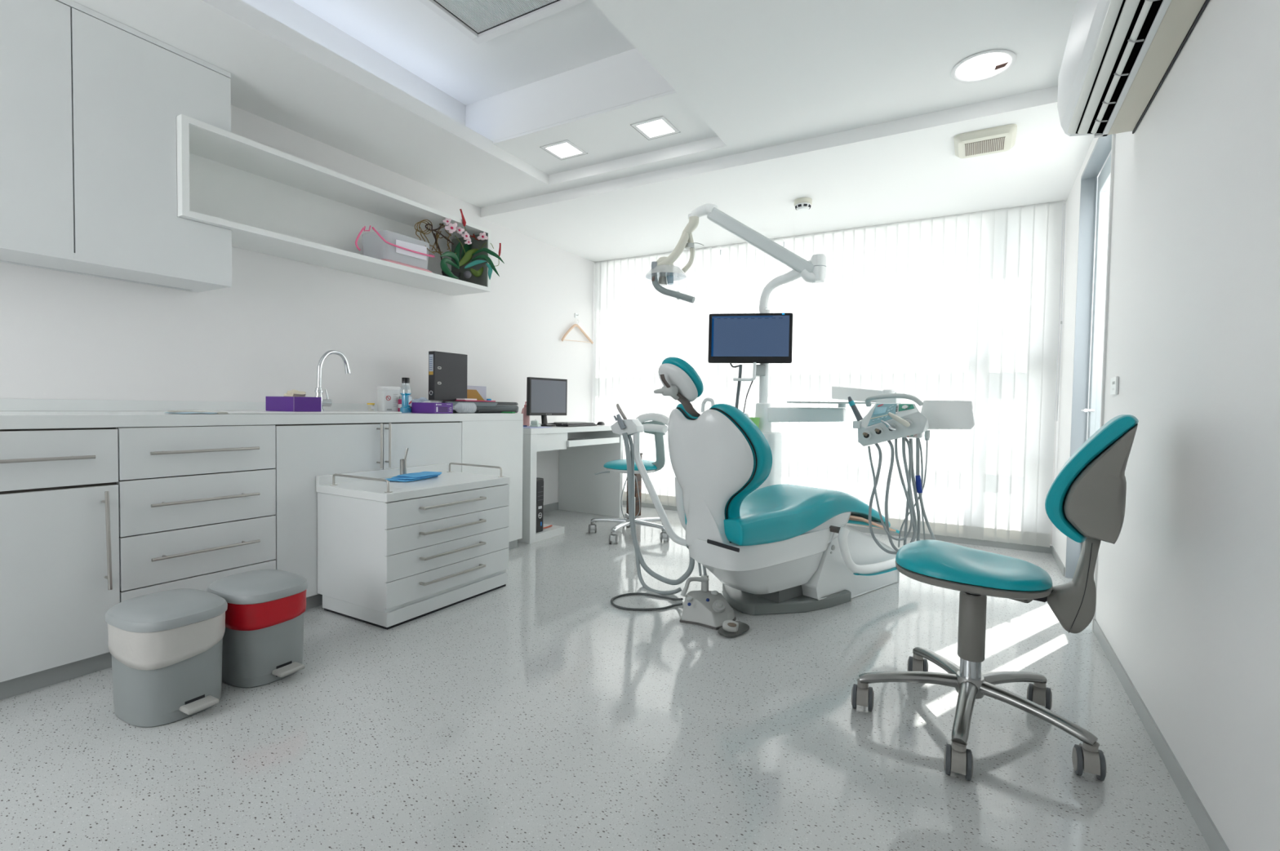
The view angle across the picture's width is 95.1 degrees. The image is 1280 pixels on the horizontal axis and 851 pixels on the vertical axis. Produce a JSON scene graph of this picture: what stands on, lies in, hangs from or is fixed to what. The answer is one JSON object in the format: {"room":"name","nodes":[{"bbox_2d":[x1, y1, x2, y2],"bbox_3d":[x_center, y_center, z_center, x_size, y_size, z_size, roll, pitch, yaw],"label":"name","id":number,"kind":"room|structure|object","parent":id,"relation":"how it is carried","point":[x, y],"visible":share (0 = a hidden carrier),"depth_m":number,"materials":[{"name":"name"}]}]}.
{"room":"dental clinic","nodes":[
{"label":"dental clinic","id":0,"kind":"room"},
{"bbox_2d":[0,105,594,505],"bbox_3d":[-2.067,-0.643,3.419,0.100,3.000,6.700,2,2,30],"label":"wall","id":1,"kind":"structure","parent":0,"point":[64,335],"depth_m":3.45,"materials":[{"name":"white paint"}]},
{"bbox_2d":[0,0,231,293],"bbox_3d":[-2.420,-1.167,2.331,0.333,1.012,1.282,2,2,30],"label":"upper cabinet","id":2,"kind":"object","parent":1,"relation":"attached to","point":[91,102],"visible":0.94,"depth_m":2.38,"materials":[{"name":"white laminate"}]},
{"bbox_2d":[0,398,377,411],"bbox_3d":[-2.252,-0.099,3.006,0.018,0.052,2.578,2,2,30],"label":"backsplash","id":3,"kind":"structure","parent":1,"relation":"attached to","point":[6,404],"depth_m":2.74,"materials":[{"name":"white laminate"}]},
{"bbox_2d":[176,114,491,296],"bbox_3d":[-1.718,-1.180,3.511,0.378,0.442,1.904,2,2,30],"label":"wall shelf","id":4,"kind":"object","parent":1,"relation":"attached to","point":[273,202],"visible":0.73,"depth_m":3.30,"materials":[{"name":"white"}]},
{"bbox_2d":[355,225,435,272],"bbox_3d":[-1.609,-1.094,3.687,0.273,0.204,0.579,2,2,30],"label":"storage box","id":5,"kind":"object","parent":4,"relation":"on","point":[384,245],"visible":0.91,"depth_m":3.64,"materials":[{"name":"white plastic"}]},
{"bbox_2d":[440,208,504,279],"bbox_3d":[-1.252,-1.238,4.141,0.276,0.477,0.521,2,2,38],"label":"orchid","id":6,"kind":"object","parent":4,"relation":"on","point":[467,254],"visible":0.98,"depth_m":4.13,"materials":[{"name":"green plant"}]},
{"bbox_2d":[414,219,456,271],"bbox_3d":[-1.378,-1.248,3.949,0.117,0.333,0.380,1,2,12],"label":"bundle","id":7,"kind":"object","parent":6,"relation":"in","point":[437,236],"visible":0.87,"depth_m":3.95,"materials":[{"name":"brown"}]},
{"bbox_2d":[542,502,558,513],"bbox_3d":[-0.974,0.780,5.303,0.008,0.070,1.940,2,2,30],"label":"baseboard","id":8,"kind":"structure","parent":1,"relation":"attached to","point":[552,507],"depth_m":5.53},
{"bbox_3d":[-0.620,-1.087,5.778,0.038,0.045,0.036,2,2,30],"label":"wall hook","id":9,"kind":"object","parent":1,"relation":"attached to","visible":0},
{"bbox_2d":[560,320,593,344],"bbox_3d":[-0.613,-0.926,5.779,0.018,0.239,0.524,2,2,30],"label":"hanger","id":10,"kind":"object","parent":9,"relation":"hanging from","point":[574,325],"visible":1,"depth_m":5.76,"materials":[{"name":"brown wood"}]},
{"bbox_2d":[71,0,1093,262],"bbox_3d":[-0.258,-1.873,2.365,4.410,0.615,6.920,2,2,30],"label":"ceiling","id":11,"kind":"structure","parent":0,"point":[855,108],"depth_m":3.18,"materials":[{"name":"white paint"}]},
{"bbox_2d":[418,0,587,44],"bbox_3d":[-0.839,-1.995,2.159,0.950,0.028,1.600,2,2,30],"label":"ceiling vent","id":12,"kind":"object","parent":11,"relation":"in","point":[482,21],"visible":1,"depth_m":2.85,"materials":[{"name":"white"}]},
{"bbox_2d":[539,139,587,159],"bbox_3d":[-0.484,-1.755,3.736,0.216,0.006,0.218,2,2,30],"label":"recessed light","id":13,"kind":"object","parent":11,"relation":"in","point":[565,149],"visible":1,"depth_m":3.73,"materials":[{"name":"white plastic"}]},
{"bbox_2d":[546,142,581,157],"bbox_3d":[-0.484,-1.756,3.731,0.166,0.003,0.166,2,2,30],"label":"diffuser","id":14,"kind":"object","parent":13,"relation":"attached to","point":[557,149],"depth_m":3.73,"materials":[{"name":"white plastic"}]},
{"bbox_2d":[630,115,679,140],"bbox_3d":[0.091,-1.736,3.424,0.216,0.006,0.218,2,2,30],"label":"recessed light","id":15,"kind":"object","parent":11,"relation":"in","point":[660,126],"visible":1,"depth_m":3.42,"materials":[{"name":"white plastic"}]},
{"bbox_2d":[636,119,674,137],"bbox_3d":[0.092,-1.737,3.418,0.166,0.003,0.166,2,2,30],"label":"diffuser","id":16,"kind":"object","parent":15,"relation":"attached to","point":[655,127],"depth_m":3.42,"materials":[{"name":"white plastic"}]},
{"bbox_2d":[794,197,812,212],"bbox_3d":[1.159,-1.564,4.162,0.124,0.072,0.124,2,2,30],"label":"smoke detector","id":17,"kind":"object","parent":11,"relation":"attached to","point":[802,204],"visible":1,"depth_m":4.12,"materials":[{"name":"beige plastic"}]},
{"bbox_2d":[592,200,1066,547],"bbox_3d":[1.220,-0.410,5.081,3.959,2.434,0.087,2,2,30],"label":"vertical blind","id":18,"kind":"object","parent":11,"relation":"hanging from","point":[962,307],"visible":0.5,"depth_m":4.63,"materials":[{"name":"white fabric"}]},
{"bbox_2d":[951,48,1016,83],"bbox_3d":[1.546,-1.617,2.639,0.256,0.008,0.256,2,2,30],"label":"recessed light","id":19,"kind":"object","parent":11,"relation":"in","point":[991,64],"visible":1,"depth_m":2.63,"materials":[{"name":"white"}]},
{"bbox_2d":[955,52,1011,79],"bbox_3d":[1.546,-1.619,2.639,0.215,0.002,0.215,1,2,-4],"label":"diffuser","id":20,"kind":"object","parent":19,"relation":"attached to","point":[982,65],"depth_m":2.63,"materials":[{"name":"white plastic"}]},
{"bbox_2d":[954,124,1017,158],"bbox_3d":[1.879,-1.538,3.194,0.290,0.039,0.290,2,2,30],"label":"ceiling vent","id":21,"kind":"object","parent":11,"relation":"in","point":[1000,139],"visible":1,"depth_m":3.14,"materials":[{"name":"beige plastic"}]},
{"bbox_2d":[964,137,1005,156],"bbox_3d":[1.879,-1.520,3.194,0.188,0.003,0.170,2,2,30],"label":"grille","id":22,"kind":"object","parent":21,"relation":"attached to","point":[993,144],"depth_m":3.19,"materials":[{"name":"beige plastic"}]},
{"bbox_2d":[0,505,1210,850],"bbox_3d":[-0.266,0.944,2.422,4.310,0.050,6.700,2,2,30],"label":"floor","id":23,"kind":"structure","parent":0,"point":[536,712],"depth_m":1.74,"materials":[{"name":"stone"}]},
{"bbox_2d":[0,427,119,700],"bbox_3d":[-2.398,0.450,2.027,0.769,0.893,0.713,2,2,30],"label":"base cabinet","id":24,"kind":"object","parent":23,"relation":"on","point":[60,580],"visible":0.88,"depth_m":2.02,"materials":[{"name":"white laminate"}]},
{"bbox_2d":[0,398,523,429],"bbox_3d":[-1.856,-0.068,2.981,0.730,0.098,2.928,2,2,30],"label":"countertop","id":25,"kind":"structure","parent":24,"relation":"on","point":[15,414],"depth_m":2.57,"materials":[{"name":"white laminate"}]},
{"bbox_2d":[164,412,217,413],"bbox_3d":[-1.868,-0.052,2.453,0.120,0.007,0.199,2,2,30],"label":"sheet","id":26,"kind":"object","parent":25,"relation":"on","point":[164,412],"visible":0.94,"depth_m":2.42,"materials":[{"name":"white paper"}]},
{"bbox_2d":[168,409,401,413],"bbox_3d":[-1.758,-0.069,2.982,0.485,0.010,0.903,2,2,30],"label":"sink cover","id":27,"kind":"object","parent":25,"relation":"in","point":[218,411],"visible":0.93,"depth_m":2.77,"materials":[{"name":"white plastic"}]},
{"bbox_2d":[265,389,321,411],"bbox_3d":[-1.688,-0.122,2.852,0.241,0.105,0.134,2,2,30],"label":"glove box","id":28,"kind":"object","parent":27,"relation":"on","point":[293,400],"visible":1,"depth_m":2.80,"materials":[{"name":"purple cardboard"}]},
{"bbox_2d":[314,350,351,410],"bbox_3d":[-1.703,-0.251,3.248,0.056,0.336,0.211,2,2,30],"label":"tap","id":29,"kind":"object","parent":25,"relation":"on","point":[318,391],"visible":0.93,"depth_m":3.19,"materials":[{"name":"silver metal"}]},
{"bbox_2d":[367,403,374,410],"bbox_3d":[-1.641,-0.114,3.570,0.043,0.044,0.043,2,2,30],"label":"cup","id":30,"kind":"object","parent":25,"relation":"on","point":[371,406],"visible":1,"depth_m":3.56,"materials":[{"name":"white"}]},
{"bbox_2d":[377,386,400,412],"bbox_3d":[-1.563,-0.162,3.643,0.100,0.159,0.128,3,2,41],"label":"pouch","id":31,"kind":"object","parent":25,"relation":"on","point":[388,397],"visible":0.88,"depth_m":3.60,"materials":[{"name":"white plastic"}]},
{"bbox_2d":[398,396,401,412],"bbox_3d":[-1.486,-0.131,3.638,0.031,0.100,0.031,2,2,30],"label":"bottle","id":32,"kind":"object","parent":25,"relation":"on","point":[400,397],"visible":0.51,"depth_m":3.62,"materials":[{"name":"pink"}]},
{"bbox_2d":[400,377,411,413],"bbox_3d":[-1.411,-0.182,3.525,0.066,0.211,0.066,2,2,30],"label":"mouthwash bottle","id":33,"kind":"object","parent":25,"relation":"on","point":[406,398],"visible":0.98,"depth_m":3.51,"materials":[{"name":"teal liquid"}]},
{"bbox_2d":[411,401,453,413],"bbox_3d":[-1.260,-0.111,3.551,0.201,0.073,0.140,2,2,30],"label":"glove box","id":34,"kind":"object","parent":25,"relation":"on","point":[428,407],"visible":1,"depth_m":3.50,"materials":[{"name":"purple cardboard"}]},
{"bbox_2d":[409,397,430,406],"bbox_3d":[-1.396,-0.135,3.724,0.099,0.090,0.152,2,2,30],"label":"plastic wrapper","id":35,"kind":"object","parent":34,"relation":"on","point":[421,399],"visible":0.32,"depth_m":3.70,"materials":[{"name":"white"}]},
{"bbox_2d":[409,400,518,413],"bbox_3d":[-1.226,-0.131,4.106,0.440,0.078,0.699,2,2,30],"label":"folders","id":36,"kind":"object","parent":25,"relation":"on","point":[482,406],"visible":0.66,"depth_m":4.03,"materials":[{"name":"grey plastic"}]},
{"bbox_2d":[428,351,467,400],"bbox_3d":[-1.290,-0.328,3.943,0.061,0.320,0.288,2,2,30],"label":"ring binder","id":37,"kind":"object","parent":36,"relation":"on","point":[447,371],"visible":0.97,"depth_m":3.90,"materials":[{"name":"grey"}]},
{"bbox_2d":[455,400,495,401],"bbox_3d":[-1.190,-0.173,4.091,0.220,0.006,0.280,2,2,30],"label":"folder","id":38,"kind":"object","parent":36,"relation":"on","point":[455,400],"visible":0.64,"depth_m":3.96,"materials":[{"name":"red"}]},
{"bbox_2d":[456,398,476,400],"bbox_3d":[-1.197,-0.179,4.009,0.110,0.010,0.110,2,2,30],"label":"notepad","id":39,"kind":"object","parent":38,"relation":"on","point":[456,398],"visible":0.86,"depth_m":3.96,"materials":[{"name":"white"}]},
{"bbox_2d":[466,389,484,400],"bbox_3d":[-1.215,-0.218,4.268,0.060,0.084,0.200,2,2,30],"label":"file holder","id":40,"kind":"object","parent":36,"relation":"on","point":[471,394],"visible":0.53,"depth_m":4.23,"materials":[{"name":"brown cardboard"}]},
{"bbox_2d":[466,385,486,400],"bbox_3d":[-1.231,-0.237,4.350,0.026,0.116,0.267,2,2,30],"label":"paper stack","id":41,"kind":"object","parent":36,"relation":"on","point":[482,390],"visible":0.29,"depth_m":4.39,"materials":[{"name":"grey paper"}]},
{"bbox_2d":[453,402,476,413],"bbox_3d":[-1.123,-0.113,3.733,0.069,0.069,0.160,2,2,36],"label":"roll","id":42,"kind":"object","parent":25,"relation":"on","point":[460,407],"visible":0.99,"depth_m":3.71,"materials":[{"name":"white"}]},
{"bbox_2d":[105,588,227,727],"bbox_3d":[-1.524,0.739,1.903,0.361,0.351,0.275,2,2,28],"label":"pedal bin","id":43,"kind":"object","parent":23,"relation":"on","point":[166,647],"visible":1,"depth_m":1.81,"materials":[{"name":"grey plastic"}]},
{"bbox_2d":[115,424,275,602],"bbox_3d":[-2.082,0.438,2.578,0.769,0.893,0.558,2,2,30],"label":"base cabinet","id":44,"kind":"object","parent":23,"relation":"on","point":[197,504],"visible":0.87,"depth_m":2.36,"materials":[{"name":"white laminate"}]},
{"bbox_2d":[206,568,308,688],"bbox_3d":[-1.394,0.733,2.156,0.357,0.351,0.269,2,2,28],"label":"pedal bin","id":45,"kind":"object","parent":23,"relation":"on","point":[263,638],"visible":0.82,"depth_m":2.06,"materials":[{"name":"grey plastic"}]},
{"bbox_2d":[273,421,462,609],"bbox_3d":[-1.670,0.421,3.298,0.769,0.893,1.101,2,2,30],"label":"base cabinet","id":46,"kind":"object","parent":23,"relation":"on","point":[303,452],"visible":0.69,"depth_m":2.82,"materials":[{"name":"white laminate"}]},
{"bbox_2d":[315,462,510,630],"bbox_3d":[-1.120,0.556,3.008,0.554,0.660,0.778,2,2,30],"label":"chest","id":47,"kind":"object","parent":23,"relation":"on","point":[391,554],"visible":1,"depth_m":2.76,"materials":[{"name":"white laminate"}]},
{"bbox_2d":[386,471,442,481],"bbox_3d":[-1.184,0.266,3.074,0.175,0.027,0.298,2,2,19],"label":"cloth","id":48,"kind":"object","parent":47,"relation":"on","point":[423,475],"visible":0.97,"depth_m":3.01,"materials":[{"name":"blue fabric"}]},
{"bbox_2d":[400,448,408,475],"bbox_3d":[-1.241,0.198,3.077,0.034,0.161,0.038,2,2,30],"label":"cup","id":49,"kind":"object","parent":48,"relation":"on","point":[402,462],"visible":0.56,"depth_m":3.06,"materials":[{"name":"silver metal"}]},
{"bbox_2d":[459,420,523,550],"bbox_3d":[-1.274,0.405,4.026,0.730,0.893,0.556,2,2,30],"label":"base cabinet","id":50,"kind":"object","parent":23,"relation":"on","point":[489,443],"visible":0.18,"depth_m":3.90,"materials":[{"name":"white laminate"}]},
{"bbox_2d":[517,423,623,543],"bbox_3d":[-0.769,0.414,4.924,0.699,0.832,1.271,2,2,30],"label":"desk","id":51,"kind":"object","parent":23,"relation":"on","point":[584,451],"visible":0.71,"depth_m":5.31,"materials":[{"name":"white laminate"}]},
{"bbox_2d":[521,401,529,426],"bbox_3d":[-0.914,-0.094,4.679,0.068,0.194,0.067,2,2,30],"label":"soap bottle","id":52,"kind":"object","parent":51,"relation":"on","point":[526,418],"visible":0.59,"depth_m":4.65,"materials":[{"name":"pink plastic"}]},
{"bbox_2d":[523,426,551,428],"bbox_3d":[-0.827,0.012,4.365,0.230,0.006,0.250,2,2,30],"label":"paper sheets","id":53,"kind":"object","parent":51,"relation":"on","point":[527,427],"visible":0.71,"depth_m":4.29,"materials":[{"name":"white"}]},
{"bbox_2d":[529,419,541,426],"bbox_3d":[-0.786,-0.018,4.405,0.060,0.061,0.120,1,2,1],"label":"tape dispenser","id":54,"kind":"object","parent":53,"relation":"on","point":[534,423],"visible":0.95,"depth_m":4.35,"materials":[{"name":"white plastic"}]},
{"bbox_2d":[536,477,543,533],"bbox_3d":[-0.903,0.589,4.437,0.380,0.400,0.090,2,2,30],"label":"computer tower","id":55,"kind":"object","parent":51,"relation":"on","point":[540,482],"visible":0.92,"depth_m":4.34,"materials":[{"name":"black plastic"}]},
{"bbox_2d":[526,377,567,426],"bbox_3d":[-0.762,-0.189,4.737,0.179,0.385,0.400,2,2,40],"label":"desktop monitor","id":56,"kind":"object","parent":51,"relation":"on","point":[545,397],"visible":0.88,"depth_m":4.69,"materials":[{"name":"black plastic"}]},
{"bbox_2d":[535,524,564,542],"bbox_3d":[-0.975,0.810,4.595,0.693,0.055,0.342,2,2,30],"label":"shelf","id":57,"kind":"object","parent":51,"relation":"attached to","point":[553,531],"depth_m":4.44,"materials":[{"name":"white laminate"}]},
{"bbox_2d":[548,422,596,426],"bbox_3d":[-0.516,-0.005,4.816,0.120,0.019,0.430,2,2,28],"label":"keyboard","id":58,"kind":"object","parent":51,"relation":"on","point":[565,424],"visible":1,"depth_m":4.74,"materials":[{"name":"black plastic"}]},
{"bbox_2d":[566,432,619,447],"bbox_3d":[-0.585,0.099,5.026,0.499,0.111,0.748,2,2,30],"label":"drawer","id":59,"kind":"object","parent":51,"relation":"attached to","point":[572,442],"depth_m":4.87,"materials":[{"name":"white laminate"}]},
{"bbox_2d":[596,421,604,425],"bbox_3d":[-0.342,-0.020,5.119,0.060,0.033,0.104,2,2,18],"label":"computer mouse","id":60,"kind":"object","parent":51,"relation":"on","point":[600,423],"visible":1,"depth_m":5.08,"materials":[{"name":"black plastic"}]},
{"bbox_2d":[587,413,669,544],"bbox_3d":[-0.078,0.377,4.511,0.652,0.955,0.753,1,2,0],"label":"stool","id":61,"kind":"object","parent":23,"relation":"on","point":[656,426],"visible":0.77,"depth_m":4.38,"materials":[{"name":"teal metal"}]},
{"bbox_2d":[603,459,657,471],"bbox_3d":[-0.057,0.298,4.519,0.450,0.067,0.400,2,2,30],"label":"seat cushion","id":62,"kind":"object","parent":61,"relation":"on","point":[620,464],"depth_m":4.39,"materials":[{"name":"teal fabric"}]},
{"bbox_2d":[626,453,642,516],"bbox_3d":[-0.053,0.540,5.370,0.110,0.575,0.110,2,2,30],"label":"stand","id":63,"kind":"object","parent":23,"relation":"on","point":[638,477],"visible":0.23,"depth_m":5.35,"materials":[{"name":"grey metal"}]},
{"bbox_2d":[610,404,694,595],"bbox_3d":[0.041,0.391,3.329,0.613,1.026,0.340,2,2,30],"label":"hoses","id":64,"kind":"object","parent":23,"relation":"on","point":[626,428],"visible":0.89,"depth_m":3.45,"materials":[{"name":"white plastic"}]},
{"bbox_2d":[610,564,749,637],"bbox_3d":[0.204,0.740,2.863,0.751,0.349,0.319,2,2,36],"label":"foot pedal","id":65,"kind":"object","parent":23,"relation":"on","point":[705,608],"visible":0.93,"depth_m":2.73,"materials":[{"name":"grey plastic"}]},
{"bbox_2d":[701,309,845,490],"bbox_3d":[0.804,0.085,3.679,0.902,1.620,0.292,1,2,8],"label":"monitor stand","id":66,"kind":"object","parent":23,"relation":"on","point":[766,414],"visible":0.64,"depth_m":3.62,"materials":[{"name":"white plastic"}]},
{"bbox_2d":[645,203,826,313],"bbox_3d":[0.566,-1.060,3.662,1.138,0.731,0.269,2,2,25],"label":"light","id":67,"kind":"object","parent":66,"relation":"on","point":[663,272],"visible":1,"depth_m":3.67,"materials":[{"name":"white plastic"}]},
{"bbox_2d":[657,272,666,285],"bbox_3d":[0.148,-0.975,3.859,0.064,0.097,0.064,2,2,30],"label":"lamp","id":68,"kind":"object","parent":67,"relation":"attached to","point":[662,281],"depth_m":3.84,"materials":[{"name":"beige"}]},
{"bbox_2d":[707,313,792,413],"bbox_3d":[0.685,-0.363,3.687,0.512,0.671,0.145,1,2,6],"label":"monitor","id":69,"kind":"object","parent":66,"relation":"attached to","point":[733,338],"visible":0.94,"depth_m":3.63,"materials":[{"name":"black plastic"}]},
{"bbox_2d":[749,417,759,427],"bbox_3d":[0.706,-0.005,3.631,0.072,0.089,0.072,2,2,30],"label":"cup","id":70,"kind":"object","parent":66,"relation":"on","point":[756,420],"visible":0.31,"depth_m":3.60,"materials":[{"name":"green plastic"}]},
{"bbox_2d":[786,401,875,408],"bbox_3d":[1.133,-0.122,3.464,0.452,0.031,0.300,2,2,30],"label":"tray","id":71,"kind":"object","parent":66,"relation":"on","point":[841,405],"visible":0.77,"depth_m":3.39,"materials":[{"name":"grey metal"}]},
{"bbox_2d":[831,386,974,555],"bbox_3d":[1.220,0.196,3.255,0.591,0.870,1.030,0,2,-24],"label":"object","id":72,"kind":"object","parent":66,"relation":"attached to","point":[888,420],"visible":0.99,"depth_m":2.93,"materials":[{"name":"white plastic"}]},
{"bbox_2d":[848,396,862,421],"bbox_3d":[1.076,-0.083,2.924,0.074,0.125,0.029,1,2,11],"label":"dental handpiece","id":73,"kind":"object","parent":72,"relation":"attached to","point":[851,403],"depth_m":2.92,"materials":[{"name":"grey plastic"}]},
{"bbox_2d":[653,356,899,615],"bbox_3d":[0.749,0.306,3.086,1.820,1.217,0.690,-1,2,-39],"label":"dental chair","id":74,"kind":"object","parent":23,"relation":"on","point":[781,548],"visible":1,"depth_m":2.67,"materials":[{"name":"white plastic"}]},
{"bbox_2d":[661,356,703,397],"bbox_3d":[0.182,-0.207,2.555,0.169,0.175,0.184,-1,2,-39],"label":"cushion","id":75,"kind":"object","parent":74,"relation":"on","point":[682,380],"depth_m":2.48,"materials":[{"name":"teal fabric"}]},
{"bbox_2d":[675,404,772,542],"bbox_3d":[0.324,0.241,2.686,0.207,0.682,0.554,-1,2,-39],"label":"backrest cushion","id":76,"kind":"object","parent":74,"relation":"on","point":[740,461],"depth_m":2.54,"materials":[{"name":"white plastic"}]},
{"bbox_2d":[684,484,890,546],"bbox_3d":[0.861,0.478,3.138,1.495,0.296,0.476,-1,2,-39],"label":"seat cushion","id":77,"kind":"object","parent":74,"relation":"on","point":[781,514],"depth_m":2.81,"materials":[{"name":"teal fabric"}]},
{"bbox_2d":[851,414,1138,781],"bbox_3d":[1.071,0.459,1.825,0.746,0.999,0.676,2,2,30],"label":"stool","id":78,"kind":"object","parent":23,"relation":"on","point":[1086,501],"visible":1,"depth_m":1.69,"materials":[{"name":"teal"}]},
{"bbox_2d":[895,539,1052,591],"bbox_3d":[1.044,0.436,1.853,0.428,0.098,0.390,2,2,30],"label":"seat cushion","id":79,"kind":"object","parent":78,"relation":"on","point":[941,564],"depth_m":1.76,"materials":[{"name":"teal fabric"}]},
{"bbox_2d":[1044,414,1138,542],"bbox_3d":[1.306,0.141,1.695,0.197,0.349,0.386,2,2,38],"label":"backrest cushion","id":80,"kind":"object","parent":78,"relation":"on","point":[1086,501],"depth_m":1.55,"materials":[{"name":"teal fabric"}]},
{"bbox_2d":[720,204,1064,546],"bbox_3d":[1.300,-0.646,5.206,3.965,3.000,0.210,2,2,30],"label":"wall","id":81,"kind":"structure","parent":0,"point":[1055,435],"depth_m":4.20,"materials":[{"name":"white paint"}]},
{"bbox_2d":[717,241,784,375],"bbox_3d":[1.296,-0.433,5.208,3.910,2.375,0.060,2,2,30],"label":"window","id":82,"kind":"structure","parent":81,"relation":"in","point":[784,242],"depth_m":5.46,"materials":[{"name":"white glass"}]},
{"bbox_2d":[622,500,1051,554],"bbox_3d":[1.222,0.828,5.159,3.965,0.055,0.008,2,2,30],"label":"baseboard","id":83,"kind":"structure","parent":81,"relation":"attached to","point":[866,530],"depth_m":4.47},
{"bbox_2d":[1051,0,1279,850],"bbox_3d":[1.509,-0.520,1.371,0.215,3.000,6.700,2,2,30],"label":"wall","id":84,"kind":"structure","parent":0,"point":[1188,590],"depth_m":1.50,"materials":[{"name":"white paint"}]},
{"bbox_2d":[1051,546,1065,576],"bbox_3d":[2.773,0.894,3.885,0.006,0.055,0.662,2,2,30],"label":"baseboard","id":85,"kind":"structure","parent":84,"relation":"attached to","point":[1058,561],"depth_m":3.84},
{"bbox_2d":[1065,134,1111,578],"bbox_3d":[2.403,-0.270,3.088,0.075,2.420,1.014,2,2,30],"label":"window frame","id":86,"kind":"structure","parent":84,"relation":"attached to","point":[1103,147],"depth_m":3.50,"materials":[{"name":"grey metal"}]},
{"bbox_2d":[1080,153,1111,439],"bbox_3d":[2.430,-0.264,3.066,0.116,2.390,0.995,2,2,30],"label":"window","id":87,"kind":"structure","parent":84,"relation":"in","point":[1104,179],"depth_m":3.41,"materials":[{"name":"white glass"}]},
{"bbox_2d":[1091,133,1115,631],"bbox_3d":[2.116,-0.261,2.657,0.025,2.420,0.020,2,2,30],"label":"trim","id":88,"kind":"structure","parent":84,"relation":"attached to","point":[1113,150],"depth_m":2.64,"materials":[{"name":"white paint"}]},
{"bbox_2d":[1110,376,1119,395],"bbox_3d":[1.982,-0.166,2.446,0.011,0.074,0.110,2,2,30],"label":"power outlet","id":89,"kind":"object","parent":84,"relation":"attached to","point":[1114,380],"visible":1,"depth_m":2.42,"materials":[{"name":"white plastic"}]},
{"bbox_2d":[1057,0,1209,137],"bbox_3d":[1.474,-1.302,1.734,0.250,0.342,1.425,2,2,30],"label":"air conditioner","id":90,"kind":"object","parent":84,"relation":"attached to","point":[1118,55],"visible":1,"depth_m":1.87,"materials":[{"name":"white plastic"}]},
{"bbox_2d":[1075,0,1163,133],"bbox_3d":[1.486,-1.153,1.819,0.102,0.025,1.180,2,2,30],"label":"outlet","id":91,"kind":"object","parent":90,"relation":"attached to","point":[1127,29],"depth_m":1.84,"materials":[{"name":"white plastic"}]},
{"bbox_2d":[1093,618,1229,850],"bbox_3d":[0.931,0.964,0.673,0.006,0.060,4.655,2,2,30],"label":"baseboard","id":92,"kind":"structure","parent":84,"relation":"attached to","point":[1204,823],"depth_m":1.66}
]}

